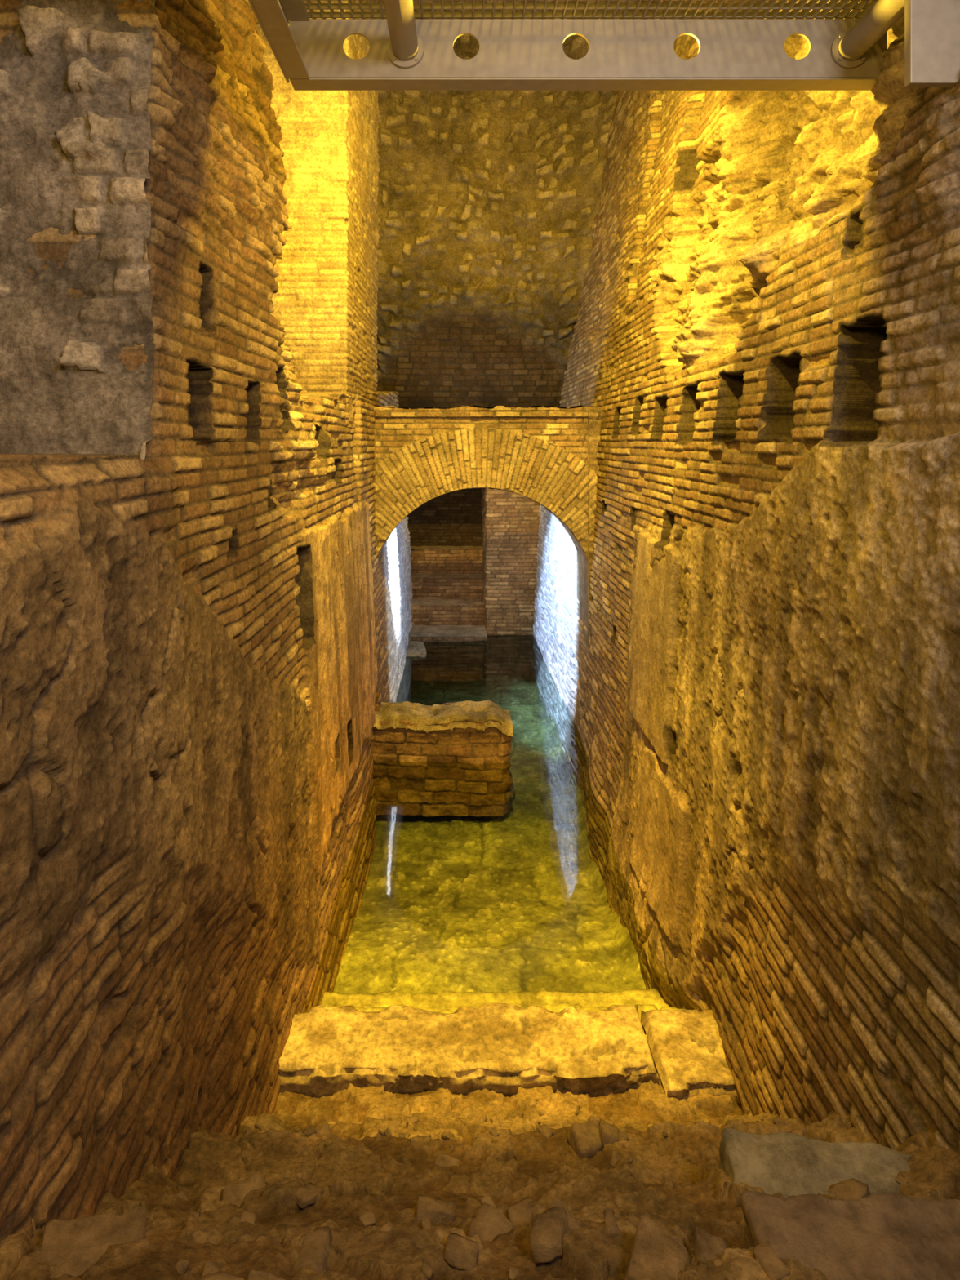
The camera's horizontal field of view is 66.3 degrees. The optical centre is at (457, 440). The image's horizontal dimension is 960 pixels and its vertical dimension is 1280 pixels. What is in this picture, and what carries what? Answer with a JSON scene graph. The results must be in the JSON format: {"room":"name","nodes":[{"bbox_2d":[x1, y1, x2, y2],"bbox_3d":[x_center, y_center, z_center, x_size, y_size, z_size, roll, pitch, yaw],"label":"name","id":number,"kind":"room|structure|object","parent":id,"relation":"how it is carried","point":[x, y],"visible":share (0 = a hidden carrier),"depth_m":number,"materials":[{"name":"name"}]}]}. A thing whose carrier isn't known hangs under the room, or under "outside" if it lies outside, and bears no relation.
{"room":"underground passage","nodes":[
{"label":"underground passage","id":0,"kind":"room"},
{"bbox_2d":[0,0,155,459],"bbox_3d":[-1.390,-1.770,2.112,1.022,3.660,0.115,0,0,2],"label":"wall","id":1,"kind":"structure","parent":0,"point":[75,77],"depth_m":2.11,"materials":[{"name":"stone"}]},
{"bbox_2d":[0,0,413,1240],"bbox_3d":[-1.214,-0.175,5.475,1.229,6.850,10.250,0,0,0],"label":"wall","id":2,"kind":"structure","parent":0,"point":[203,637],"depth_m":2.28,"materials":[{"name":"brick"}]},
{"bbox_2d":[255,0,379,427],"bbox_3d":[-1.319,-2.400,6.176,1.163,4.600,1.819,0,0,0],"label":"brick pillar","id":3,"kind":"structure","parent":0,"point":[325,302],"depth_m":5.30,"materials":[{"name":"beige brick"}]},
{"bbox_2d":[352,397,379,550],"bbox_3d":[-0.907,0.810,6.285,0.385,2.280,1.370,0,0,0],"label":"wall","id":4,"kind":"structure","parent":0,"point":[363,447],"depth_m":5.88,"materials":[{"name":"brick"}]},
{"bbox_2d":[407,487,482,605],"bbox_3d":[-0.250,1.500,11.613,1.500,3.400,0.071,0,0,0],"label":"wall","id":5,"kind":"structure","parent":0,"point":[454,518],"depth_m":11.59,"materials":[{"name":"brick"}]},
{"bbox_2d":[0,1080,959,1279],"bbox_3d":[0.190,1.677,1.650,2.380,2.041,2.800,0,0,0],"label":"dirt ground","id":6,"kind":"structure","parent":0,"point":[358,1174],"depth_m":1.78,"materials":[{"name":"brown soil"}]},
{"bbox_2d":[28,1205,141,1278],"bbox_3d":[-0.684,1.487,1.335,0.201,0.090,0.117,0,0,-16],"label":"stone block","id":7,"kind":"object","parent":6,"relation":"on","point":[73,1246],"visible":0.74,"depth_m":1.34,"materials":[{"name":"brown stone"}]},
{"bbox_2d":[141,1097,907,1279],"bbox_3d":[0.149,1.951,1.943,1.842,1.383,1.940,0,0,0],"label":"rubble stones","id":8,"kind":"object","parent":6,"relation":"on","point":[550,1230],"visible":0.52,"depth_m":1.44},
{"bbox_2d":[567,1120,603,1159],"bbox_3d":[0.395,2.092,2.192,0.125,0.102,0.099,0,0,-32],"label":"stone block","id":9,"kind":"object","parent":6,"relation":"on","point":[584,1139],"visible":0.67,"depth_m":2.17,"materials":[{"name":"brown stone"}]},
{"bbox_2d":[626,1217,692,1279],"bbox_3d":[0.335,1.411,1.236,0.098,0.076,0.133,0,0,30],"label":"stone block","id":10,"kind":"object","parent":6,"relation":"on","point":[656,1255],"visible":0.98,"depth_m":1.25,"materials":[{"name":"brown stone"}]},
{"bbox_2d":[640,1009,737,1098],"bbox_3d":[1.053,2.631,3.126,0.445,0.129,0.419,0,0,0],"label":"stone step","id":11,"kind":"structure","parent":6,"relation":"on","point":[686,1046],"depth_m":3.10,"materials":[{"name":"stone"}]},
{"bbox_2d":[719,1125,911,1193],"bbox_3d":[0.882,1.790,1.738,0.480,0.180,0.175,0,0,8],"label":"stone block","id":12,"kind":"object","parent":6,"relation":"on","point":[784,1162],"visible":0.41,"depth_m":1.75,"materials":[{"name":"grey stone"}]},
{"bbox_2d":[742,1187,959,1279],"bbox_3d":[0.722,1.451,1.266,0.424,0.175,0.194,0,0,0],"label":"stone block","id":13,"kind":"object","parent":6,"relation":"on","point":[889,1233],"visible":0.86,"depth_m":1.28,"materials":[{"name":"brown stone"}]},
{"bbox_2d":[373,404,604,653],"bbox_3d":[0.250,1.448,6.790,2.220,3.528,0.701,0,0,0],"label":"brick arch","id":14,"kind":"object","parent":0,"point":[547,455],"depth_m":6.48,"materials":[{"name":"beige brick"}]},
{"bbox_2d":[375,17,617,408],"bbox_3d":[0.100,-2.200,8.192,4.222,5.100,2.481,0,0,0],"label":"wall","id":15,"kind":"structure","parent":0,"point":[488,201],"depth_m":8.70,"materials":[{"name":"stone"}]},
{"bbox_2d":[311,667,687,1079],"bbox_3d":[0.150,2.961,7.375,2.300,0.461,8.450,0,0,0],"label":"water","id":16,"kind":"structure","parent":0,"point":[455,913],"depth_m":4.99,"materials":[{"name":"green liquid"}]},
{"bbox_2d":[369,700,512,816],"bbox_3d":[-0.195,2.680,6.287,1.336,0.841,0.489,0,0,0],"label":"brick wall","id":17,"kind":"structure","parent":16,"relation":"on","point":[447,758],"depth_m":6.09,"materials":[{"name":"brown brick"}]},
{"bbox_2d":[408,545,487,675],"bbox_3d":[-0.220,2.375,10.655,1.240,1.450,1.850,0,0,0],"label":"brick wall","id":18,"kind":"structure","parent":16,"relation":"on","point":[454,637],"depth_m":10.36,"materials":[{"name":"brown brick"}]},
{"bbox_2d":[278,1003,659,1096],"bbox_3d":[0.001,2.644,3.186,1.669,0.142,0.410,0,0,0],"label":"stone step","id":19,"kind":"structure","parent":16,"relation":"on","point":[504,1048],"depth_m":3.12,"materials":[{"name":"stone"}]},
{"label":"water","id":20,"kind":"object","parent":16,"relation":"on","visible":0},
{"bbox_2d":[405,640,426,658],"bbox_3d":[-0.614,2.644,9.300,0.438,0.108,0.530,0,0,-6],"label":"stone block","id":21,"kind":"object","parent":20,"relation":"on","point":[415,649],"visible":0.53,"depth_m":9.14,"materials":[{"name":"stone"}]},
{"bbox_2d":[377,0,635,18],"bbox_3d":[0.200,-4.379,4.400,4.800,0.813,10.000,0,0,0],"label":"metal grating","id":22,"kind":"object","parent":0,"point":[414,2],"depth_m":7.88,"materials":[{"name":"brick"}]},
{"bbox_2d":[481,487,540,673],"bbox_3d":[0.812,1.500,10.965,0.876,3.400,1.877,0,0,0],"label":"brick wall","id":23,"kind":"structure","parent":0,"point":[510,523],"depth_m":10.04,"materials":[{"name":"brick"}]},
{"bbox_2d":[531,0,959,1154],"bbox_3d":[1.466,-0.725,5.475,0.960,7.950,10.250,0,0,0],"label":"wall","id":24,"kind":"structure","parent":0,"point":[757,725],"depth_m":2.82,"materials":[{"name":"brick"}]},
{"bbox_2d":[248,0,959,90],"bbox_3d":[0.469,-1.363,1.537,2.103,0.775,2.075,0,0,0],"label":"metal beam","id":25,"kind":"structure","parent":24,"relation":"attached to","point":[406,52],"depth_m":2.50,"materials":[{"name":"metal"}]}
]}

